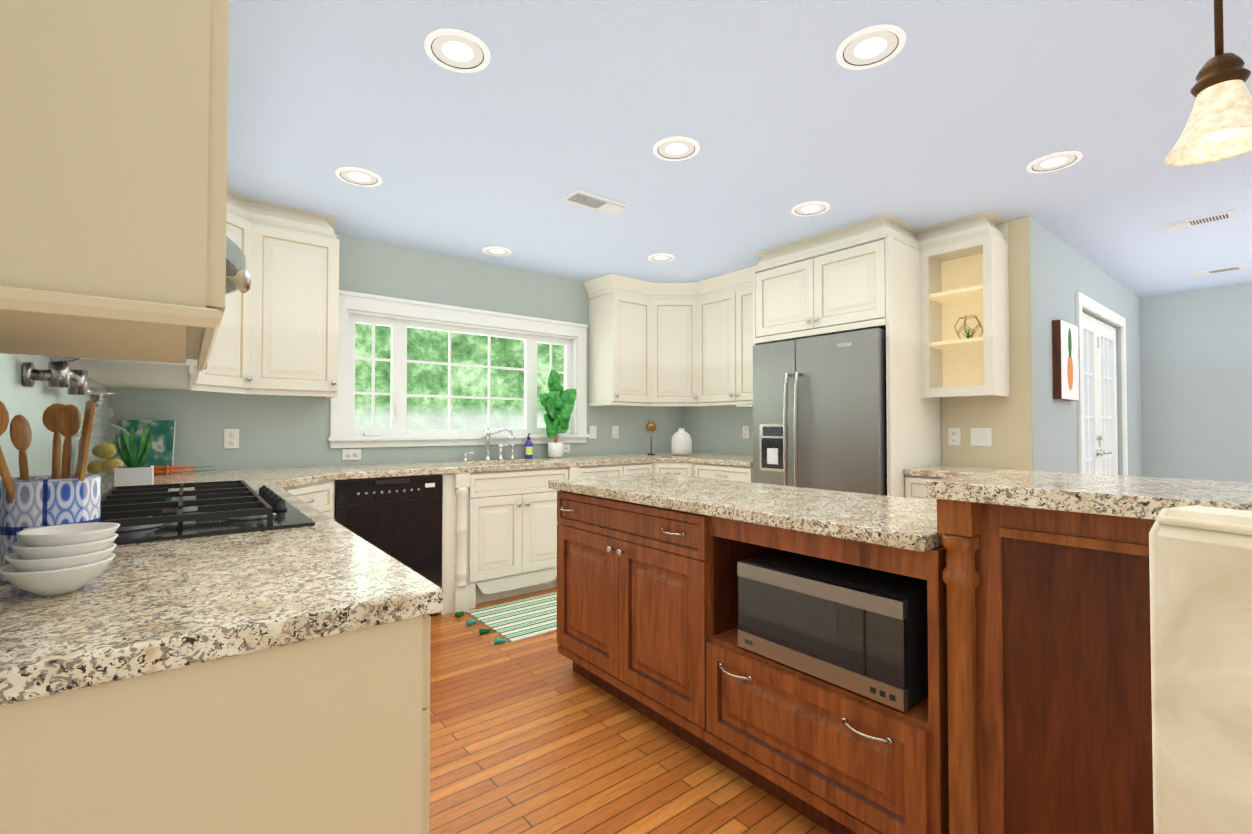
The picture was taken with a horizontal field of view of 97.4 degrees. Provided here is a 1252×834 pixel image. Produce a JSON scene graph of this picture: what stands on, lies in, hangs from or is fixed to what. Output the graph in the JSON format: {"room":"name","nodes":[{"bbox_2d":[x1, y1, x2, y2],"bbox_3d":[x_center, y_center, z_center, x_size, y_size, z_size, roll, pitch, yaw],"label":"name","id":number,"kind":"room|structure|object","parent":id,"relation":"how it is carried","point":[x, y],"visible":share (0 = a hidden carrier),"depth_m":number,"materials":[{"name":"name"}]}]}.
{"room":"kitchen","nodes":[
{"label":"kitchen","id":0,"kind":"room"},
{"bbox_2d":[50,358,113,474],"bbox_3d":[-1.797,-0.020,1.626,0.120,2.440,3.190,1,-1,-39],"label":"wall","id":1,"kind":"structure","parent":0,"point":[91,383],"depth_m":2.89,"materials":[{"name":"grey paint"}]},
{"bbox_2d":[0,353,107,479],"bbox_3d":[-1.782,-0.054,1.706,0.002,0.679,3.096,1,-1,-39],"label":"backsplash panel","id":2,"kind":"object","parent":1,"relation":"attached to","point":[30,404],"visible":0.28,"depth_m":1.53,"materials":[{"name":"grey paint"}]},
{"bbox_2d":[23,357,114,406],"bbox_3d":[-1.666,-0.099,1.668,0.124,0.123,0.639,1,-1,-39],"label":"pot filler","id":3,"kind":"object","parent":2,"relation":"attached to","point":[59,374],"visible":0.9,"depth_m":1.44,"materials":[{"name":"silver metal"}]},
{"bbox_2d":[0,0,299,392],"bbox_3d":[-1.612,-0.664,1.844,0.420,1.136,3.113,1,-1,-39],"label":"upper cabinet","id":4,"kind":"object","parent":1,"relation":"attached to","point":[125,210],"depth_m":0.68,"materials":[{"name":"beige wood"}]},
{"bbox_2d":[225,236,246,294],"bbox_3d":[-1.321,-0.427,1.510,0.457,0.060,0.790,1,-1,-39],"label":"range hood","id":5,"kind":"object","parent":4,"relation":"attached to","point":[236,261],"visible":0.12,"depth_m":1.49,"materials":[{"name":"silver metal"}]},
{"bbox_2d":[110,233,681,474],"bbox_3d":[-1.122,0.025,4.301,4.520,2.440,0.120,1,-1,-39],"label":"wall","id":6,"kind":"structure","parent":0,"point":[276,431],"depth_m":3.78,"materials":[{"name":"grey paint"}]},
{"bbox_2d":[224,429,238,447],"bbox_3d":[-2.329,0.127,3.248,0.072,0.115,0.008,1,-1,-39],"label":"outlet","id":7,"kind":"object","parent":6,"relation":"attached to","point":[231,436],"depth_m":3.24,"materials":[{"name":"white plastic"}]},
{"bbox_2d":[232,209,338,398],"bbox_3d":[-2.017,-0.667,3.153,0.647,1.086,0.563,1,-1,-39],"label":"upper cabinet","id":8,"kind":"object","parent":6,"relation":"attached to","point":[311,368],"depth_m":3.23,"materials":[{"name":"beige wood"}]},
{"bbox_2d":[342,449,360,459],"bbox_3d":[-1.823,0.249,3.652,0.115,0.072,0.008,1,-1,-39],"label":"outlet","id":9,"kind":"object","parent":6,"relation":"attached to","point":[347,454],"depth_m":3.65,"materials":[{"name":"white plastic"}]},
{"bbox_2d":[327,290,589,447],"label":"window","id":10,"kind":"structure","parent":6,"relation":"in","point":[345,432],"depth_m":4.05,"materials":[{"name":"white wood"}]},
{"bbox_2d":[563,444,569,452],"bbox_3d":[-0.527,0.267,4.690,0.115,0.072,0.008,1,-1,-39],"label":"outlet","id":11,"kind":"object","parent":6,"relation":"attached to","point":[566,447],"depth_m":4.70,"materials":[{"name":"white plastic"}]},
{"bbox_2d":[589,426,595,438],"bbox_3d":[-0.292,0.135,4.878,0.072,0.115,0.012,1,-1,-39],"label":"outlet","id":12,"kind":"object","parent":6,"relation":"attached to","point":[592,429],"depth_m":4.87,"materials":[{"name":"white plastic"}]},
{"bbox_2d":[612,426,618,437],"bbox_3d":[-0.098,0.138,5.036,0.072,0.115,0.008,1,-1,-39],"label":"outlet","id":13,"kind":"object","parent":6,"relation":"attached to","point":[615,429],"depth_m":5.03,"materials":[{"name":"white plastic"}]},
{"bbox_2d":[584,273,695,405],"bbox_3d":[0.114,-0.639,4.821,0.750,1.086,0.626,1,-1,-39],"label":"wall cabinet","id":14,"kind":"object","parent":6,"relation":"attached to","point":[671,344],"depth_m":4.82,"materials":[{"name":"beige wood"}]},
{"bbox_2d":[429,587,831,833],"bbox_3d":[1.489,1.226,1.695,10.420,0.050,7.420,1,-1,-39],"label":"floor","id":15,"kind":"structure","parent":0,"point":[535,735],"depth_m":1.93,"materials":[{"name":"brown wood"}]},
{"bbox_2d":[0,599,447,833],"bbox_3d":[-0.753,0.751,0.920,0.637,0.876,0.640,1,-1,-39],"label":"base cabinet","id":16,"kind":"object","parent":15,"relation":"on","point":[326,735],"depth_m":0.72,"materials":[{"name":"beige wood"}]},
{"bbox_2d":[284,487,311,505],"bbox_3d":[-1.730,0.772,2.187,0.696,0.876,0.608,1,-1,-39],"label":"base cabinet","id":17,"kind":"object","parent":15,"relation":"on","point":[300,494],"depth_m":2.76,"materials":[{"name":"beige wood"}]},
{"bbox_2d":[294,480,335,520],"bbox_3d":[-2.051,0.783,2.809,0.974,0.876,1.020,1,-1,-39],"label":"base cabinet","id":18,"kind":"object","parent":15,"relation":"on","point":[322,494],"depth_m":2.93,"materials":[{"name":"beige wood"}]},
{"bbox_2d":[101,469,267,479],"bbox_3d":[-2.290,0.326,2.865,0.657,0.039,0.390,1,-1,-39],"label":"countertop","id":19,"kind":"structure","parent":18,"relation":"on","point":[200,473],"depth_m":3.07,"materials":[{"name":"stone"}]},
{"bbox_2d":[116,420,175,469],"bbox_3d":[-2.580,0.160,2.955,0.235,0.285,0.067,0,-1,-27],"label":"cookbook","id":20,"kind":"object","parent":19,"relation":"on","point":[162,448],"visible":0.42,"depth_m":2.97,"materials":[{"name":"green paper"}]},
{"bbox_2d":[154,464,215,474],"bbox_3d":[-2.412,0.282,2.980,0.302,0.050,0.070,1,-1,-39],"label":"carrots","id":21,"kind":"object","parent":19,"relation":"on","point":[162,470],"visible":0.69,"depth_m":2.95,"materials":[{"name":"orange food"}]},
{"bbox_2d":[0,472,442,705],"bbox_3d":[-1.318,0.305,1.645,0.651,0.039,2.490,1,-1,-39],"label":"countertop","id":22,"kind":"structure","parent":18,"relation":"on","point":[132,610],"depth_m":0.81,"materials":[{"name":"stone"}]},
{"bbox_2d":[0,401,100,582],"bbox_3d":[-1.001,0.118,0.939,0.150,0.308,0.158,1,-1,-39],"label":"utensil crock","id":23,"kind":"object","parent":22,"relation":"on","point":[60,495],"visible":0.77,"depth_m":0.94,"materials":[{"name":"blue ceramic"}]},
{"bbox_2d":[0,522,119,595],"bbox_3d":[-0.883,0.222,0.862,0.134,0.097,0.155,1,-1,-39],"label":"bowls","id":24,"kind":"object","parent":22,"relation":"on","point":[52,560],"visible":1,"depth_m":0.82,"materials":[{"name":"white ceramic"}]},
{"bbox_2d":[76,407,128,494],"bbox_3d":[-2.002,0.127,2.107,0.150,0.330,0.150,1,-1,-39],"label":"glass jar","id":25,"kind":"object","parent":22,"relation":"on","point":[101,451],"visible":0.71,"depth_m":2.09,"materials":[{"name":"clear"}]},
{"bbox_2d":[113,424,153,486],"bbox_3d":[-1.839,0.157,2.049,0.117,0.269,0.112,1,-1,-39],"label":"aloe plant","id":26,"kind":"object","parent":22,"relation":"on","point":[134,471],"visible":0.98,"depth_m":2.02,"materials":[{"name":"green plant"}]},
{"bbox_2d":[101,480,314,544],"bbox_3d":[-1.302,0.259,1.652,0.490,0.050,0.980,1,-1,-39],"label":"cooktop","id":27,"kind":"object","parent":22,"relation":"in","point":[146,513],"visible":0.94,"depth_m":1.45,"materials":[{"name":"black metal"}]},
{"bbox_2d":[335,474,442,616],"bbox_3d":[-1.548,0.795,3.444,0.594,0.871,0.593,1,-1,-39],"label":"dishwasher","id":28,"kind":"object","parent":15,"relation":"on","point":[399,519],"visible":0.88,"depth_m":3.25,"materials":[{"name":"black metal"}]},
{"bbox_2d":[455,592,556,644],"bbox_3d":[-0.438,1.220,3.515,1.126,0.040,0.610,1,-1,-39],"label":"rug","id":29,"kind":"object","parent":15,"relation":"on","point":[515,621],"visible":0.54,"depth_m":3.35,"materials":[{"name":"green fabric"}]},
{"bbox_2d":[440,466,583,610],"bbox_3d":[-0.863,0.803,4.003,0.827,0.876,0.643,1,-1,-39],"label":"base cabinet","id":30,"kind":"object","parent":15,"relation":"on","point":[499,528],"depth_m":3.65,"materials":[{"name":"beige wood"}]},
{"bbox_2d":[584,464,623,477],"bbox_3d":[-0.407,0.809,4.368,0.483,0.876,0.643,1,-1,-39],"label":"base cabinet","id":31,"kind":"object","parent":15,"relation":"on","point":[602,470],"depth_m":4.20,"materials":[{"name":"beige wood"}]},
{"bbox_2d":[624,463,655,474],"bbox_3d":[-0.055,0.814,4.627,0.389,0.876,0.680,1,-1,-39],"label":"base cabinet","id":32,"kind":"object","parent":15,"relation":"on","point":[639,468],"depth_m":4.42,"materials":[{"name":"beige wood"}]},
{"bbox_2d":[656,463,687,475],"bbox_3d":[0.476,0.819,4.938,0.967,0.876,0.858,1,-1,-39],"label":"base cabinet","id":33,"kind":"object","parent":15,"relation":"on","point":[664,468],"depth_m":4.48,"materials":[{"name":"beige wood"}]},
{"bbox_2d":[112,452,751,485],"bbox_3d":[-0.780,0.343,3.869,4.274,0.039,0.967,1,-1,-39],"label":"countertop","id":34,"kind":"structure","parent":33,"relation":"on","point":[299,476],"depth_m":3.61,"materials":[{"name":"stone"}]},
{"bbox_2d":[463,426,514,460],"bbox_3d":[-1.014,0.197,4.144,0.420,0.260,0.116,1,-1,-39],"label":"faucet","id":35,"kind":"object","parent":34,"relation":"on","point":[488,433],"visible":1,"depth_m":4.18,"materials":[{"name":"silver metal"}]},
{"bbox_2d":[524,433,532,458],"bbox_3d":[-0.779,0.232,4.398,0.064,0.199,0.065,1,-1,-39],"label":"soap bottle","id":36,"kind":"object","parent":34,"relation":"on","point":[528,451],"visible":1,"depth_m":4.37,"materials":[{"name":"blue plastic"}]},
{"bbox_2d":[539,369,575,457],"bbox_3d":[-0.567,-0.026,4.500,0.315,0.718,0.189,1,-1,-39],"label":"leaf plant","id":37,"kind":"object","parent":34,"relation":"on","point":[557,401],"visible":1,"depth_m":4.47,"materials":[{"name":"plant"}]},
{"bbox_2d":[643,419,658,454],"bbox_3d":[0.229,0.175,4.996,0.132,0.333,0.111,1,-1,-39],"label":"decor","id":38,"kind":"object","parent":34,"relation":"on","point":[650,426],"visible":1,"depth_m":4.99,"materials":[{"name":"gold metal"}]},
{"bbox_2d":[671,428,691,454],"bbox_3d":[0.499,0.220,4.930,0.184,0.240,0.184,1,-1,-39],"label":"vase","id":39,"kind":"object","parent":34,"relation":"on","point":[681,442],"visible":1,"depth_m":4.86,"materials":[{"name":"white ceramic"}]},
{"bbox_2d":[688,463,752,481],"bbox_3d":[0.972,0.811,4.461,0.790,0.876,0.644,1,-1,-39],"label":"base cabinet","id":40,"kind":"object","parent":15,"relation":"on","point":[724,472],"depth_m":4.24,"materials":[{"name":"beige wood"}]},
{"bbox_2d":[704,455,752,466],"bbox_3d":[0.944,0.354,4.543,0.741,0.039,0.796,1,-1,-39],"label":"countertop","id":41,"kind":"structure","parent":40,"relation":"on","point":[746,461],"depth_m":4.27,"materials":[{"name":"stone"}]},
{"bbox_2d":[753,328,886,495],"bbox_3d":[1.463,0.360,3.804,0.821,1.755,0.920,1,-1,-39],"label":"refrigerator","id":42,"kind":"object","parent":15,"relation":"on","point":[819,414],"visible":0.54,"depth_m":3.52,"materials":[{"name":"grey metal"}]},
{"bbox_2d":[557,490,1155,833],"bbox_3d":[1.087,0.693,1.308,0.642,1.004,3.815,1,-1,-39],"label":"kitchen island","id":43,"kind":"object","parent":15,"relation":"on","point":[1030,712],"visible":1,"depth_m":1.32,"materials":[{"name":"brown wood"}]},
{"bbox_2d":[548,473,942,551],"bbox_3d":[0.428,0.314,2.171,0.680,0.039,1.715,1,-1,-39],"label":"island countertop","id":44,"kind":"structure","parent":43,"relation":"on","point":[901,522],"depth_m":1.83,"materials":[{"name":"stone"}]},
{"bbox_2d":[737,551,927,711],"bbox_3d":[0.687,0.606,1.700,0.419,0.278,0.525,1,-1,-39],"label":"microwave","id":45,"kind":"object","parent":43,"relation":"in","point":[860,630],"visible":0.9,"depth_m":1.52,"materials":[{"name":"black"}]},
{"bbox_2d":[926,470,1251,519],"bbox_3d":[1.527,0.159,0.687,0.535,0.040,1.972,1,-1,-39],"label":"island countertop","id":46,"kind":"structure","parent":43,"relation":"on","point":[1135,497],"depth_m":1.14,"materials":[{"name":"stone"}]},
{"bbox_2d":[752,211,1009,497],"bbox_3d":[1.634,0.017,3.690,0.738,2.436,1.400,1,-1,-39],"label":"cabinet","id":47,"kind":"object","parent":15,"relation":"on","point":[914,293],"visible":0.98,"depth_m":3.48,"materials":[{"name":"beige wood"}]},
{"bbox_2d":[954,316,982,338],"bbox_3d":[2.148,-0.552,3.446,0.155,0.151,0.147,1,-1,-39],"label":"terrarium","id":48,"kind":"object","parent":47,"relation":"on","point":[968,334],"visible":0.73,"depth_m":3.44,"materials":[{"name":"gold metal"}]},
{"bbox_2d":[905,475,944,500],"bbox_3d":[2.022,0.792,3.328,0.570,0.875,0.420,1,-1,-39],"label":"base cabinet","id":49,"kind":"object","parent":15,"relation":"on","point":[915,487],"visible":0.02,"depth_m":3.29,"materials":[{"name":"beige wood"}]},
{"bbox_2d":[905,465,1017,477],"bbox_3d":[2.036,0.334,3.336,0.547,0.039,0.432,1,-1,-39],"label":"countertop","id":50,"kind":"structure","parent":49,"relation":"on","point":[945,471],"depth_m":3.27,"materials":[{"name":"stone"}]},
{"bbox_2d":[1149,505,1251,833],"bbox_3d":[0.957,0.646,0.531,0.491,1.071,0.482,0,-1,-21],"label":"chair","id":51,"kind":"object","parent":15,"relation":"on","point":[1200,562],"visible":1,"depth_m":0.63,"materials":[{"name":"fabric"}]},
{"bbox_2d":[227,0,1251,297],"bbox_3d":[1.489,-1.263,1.737,10.420,0.050,7.420,1,-1,-39],"label":"ceiling","id":52,"kind":"structure","parent":0,"point":[951,110],"depth_m":2.32,"materials":[{"name":"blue paint"}]},
{"bbox_2d":[335,167,381,186],"bbox_3d":[-1.354,-1.215,2.789,0.210,0.008,0.210,0,-1,24],"label":"recessed light","id":53,"kind":"object","parent":52,"relation":"in","point":[351,175],"depth_m":2.78,"materials":[{"name":"white"}]},
{"bbox_2d":[424,28,489,72],"bbox_3d":[-0.568,-1.231,1.856,0.210,0.008,0.210,0,-1,24],"label":"recessed light","id":54,"kind":"object","parent":52,"relation":"in","point":[457,50],"depth_m":1.85,"materials":[{"name":"white"}]},
{"bbox_2d":[482,246,510,255],"bbox_3d":[-0.932,-1.195,3.973,0.203,0.008,0.203,0,-1,6],"label":"recessed light","id":55,"kind":"object","parent":52,"relation":"in","point":[495,251],"depth_m":3.96,"materials":[{"name":"white"}]},
{"bbox_2d":[560,189,628,214],"bbox_3d":[-0.174,-1.209,3.108,0.360,0.011,0.160,1,-1,-39],"label":"ceiling vent","id":56,"kind":"object","parent":52,"relation":"in","point":[592,201],"depth_m":3.09,"materials":[{"name":"white metal"}]},
{"bbox_2d":[648,253,674,261],"bbox_3d":[0.266,-1.193,4.126,0.203,0.008,0.203,0,-1,6],"label":"recessed light","id":57,"kind":"object","parent":52,"relation":"in","point":[660,257],"depth_m":4.12,"materials":[{"name":"white"}]},
{"bbox_2d":[653,136,699,160],"bbox_3d":[0.230,-1.220,2.508,0.210,0.008,0.210,0,-1,24],"label":"recessed light","id":58,"kind":"object","parent":52,"relation":"in","point":[678,148],"depth_m":2.50,"materials":[{"name":"white"}]},
{"bbox_2d":[791,201,829,215],"bbox_3d":[1.073,-1.208,3.198,0.210,0.008,0.210,0,-1,24],"label":"recessed light","id":59,"kind":"object","parent":52,"relation":"in","point":[812,208],"depth_m":3.19,"materials":[{"name":"white"}]},
{"bbox_2d":[836,24,905,69],"bbox_3d":[0.817,-1.232,1.840,0.210,0.008,0.210,0,-1,24],"label":"recessed light","id":60,"kind":"object","parent":52,"relation":"in","point":[872,46],"depth_m":1.83,"materials":[{"name":"white"}]},
{"bbox_2d":[1026,151,1082,172],"bbox_3d":[2.051,-1.218,2.635,0.210,0.008,0.210,0,-1,24],"label":"recessed light","id":61,"kind":"object","parent":52,"relation":"in","point":[1060,160],"depth_m":2.63,"materials":[{"name":"white"}]},
{"bbox_2d":[1163,210,1235,230],"bbox_3d":[3.527,-1.204,3.383,0.150,0.011,0.300,1,-1,-39],"label":"ceiling vent","id":62,"kind":"object","parent":52,"relation":"in","point":[1229,214],"depth_m":3.36,"materials":[{"name":"white metal"}]},
{"bbox_2d":[1164,0,1251,166],"bbox_3d":[1.201,-0.895,1.115,0.166,0.703,0.166,1,-1,-39],"label":"pendant light","id":63,"kind":"object","parent":52,"relation":"hanging from","point":[1218,127],"visible":1,"depth_m":1.10,"materials":[{"name":"beige glass"}]},
{"bbox_2d":[1189,264,1244,276],"bbox_3d":[4.798,-1.186,4.466,0.150,0.011,0.300,1,-1,-39],"label":"ceiling vent","id":64,"kind":"object","parent":52,"relation":"in","point":[1238,267],"depth_m":4.44,"materials":[{"name":"white metal"}]},
{"bbox_2d":[682,217,1031,470],"bbox_3d":[1.557,0.029,4.475,0.122,2.440,2.938,1,-1,-39],"label":"wall","id":65,"kind":"structure","parent":0,"point":[1007,420],"depth_m":3.43,"materials":[{"name":"beige paint"}]},
{"bbox_2d":[696,265,756,406],"bbox_3d":[0.848,-0.630,4.889,0.479,1.101,1.437,1,-1,-39],"label":"wall cabinet","id":66,"kind":"object","parent":65,"relation":"attached to","point":[724,303],"depth_m":4.61,"materials":[{"name":"beige wood"}]},
{"bbox_2d":[743,426,748,438],"bbox_3d":[1.082,0.137,4.963,0.009,0.115,0.072,1,-1,-39],"label":"outlet","id":67,"kind":"object","parent":65,"relation":"attached to","point":[745,428],"depth_m":4.96,"materials":[{"name":"white plastic"}]},
{"bbox_2d":[948,428,960,444],"bbox_3d":[2.161,0.129,3.617,0.009,0.115,0.072,1,-1,-39],"label":"outlet","id":68,"kind":"object","parent":65,"relation":"attached to","point":[954,434],"depth_m":3.61,"materials":[{"name":"white plastic"}]},
{"bbox_2d":[970,428,991,445],"bbox_3d":[2.257,0.127,3.496,0.012,0.115,0.118,1,-1,-39],"label":"light switch","id":69,"kind":"object","parent":65,"relation":"attached to","point":[981,436],"depth_m":3.49,"materials":[{"name":"white plastic"}]},
{"bbox_2d":[1008,216,1145,476],"bbox_3d":[3.696,0.027,4.382,3.340,2.440,0.120,1,-1,-39],"label":"wall","id":70,"kind":"structure","parent":0,"point":[1058,271],"depth_m":3.75,"materials":[{"name":"grey paint"}]},
{"bbox_2d":[1052,319,1078,400],"bbox_3d":[2.945,-0.370,3.679,0.420,0.510,0.044,1,-1,-39],"label":"picture frame","id":71,"kind":"object","parent":70,"relation":"attached to","point":[1065,362],"visible":1,"depth_m":3.59,"materials":[{"name":"white paper"}]},
{"bbox_2d":[1076,292,1127,475],"bbox_3d":[3.821,0.180,4.432,1.570,2.135,0.094,1,-1,-39],"label":"door","id":72,"kind":"structure","parent":70,"relation":"attached to","point":[1097,425],"depth_m":4.45,"materials":[{"name":"white wood"}]},
{"bbox_2d":[1142,283,1251,481],"bbox_3d":[6.430,0.017,3.786,0.120,2.440,4.470,1,-1,-39],"label":"wall","id":73,"kind":"structure","parent":0,"point":[1188,364],"depth_m":5.09,"materials":[{"name":"grey paint"}]}
]}

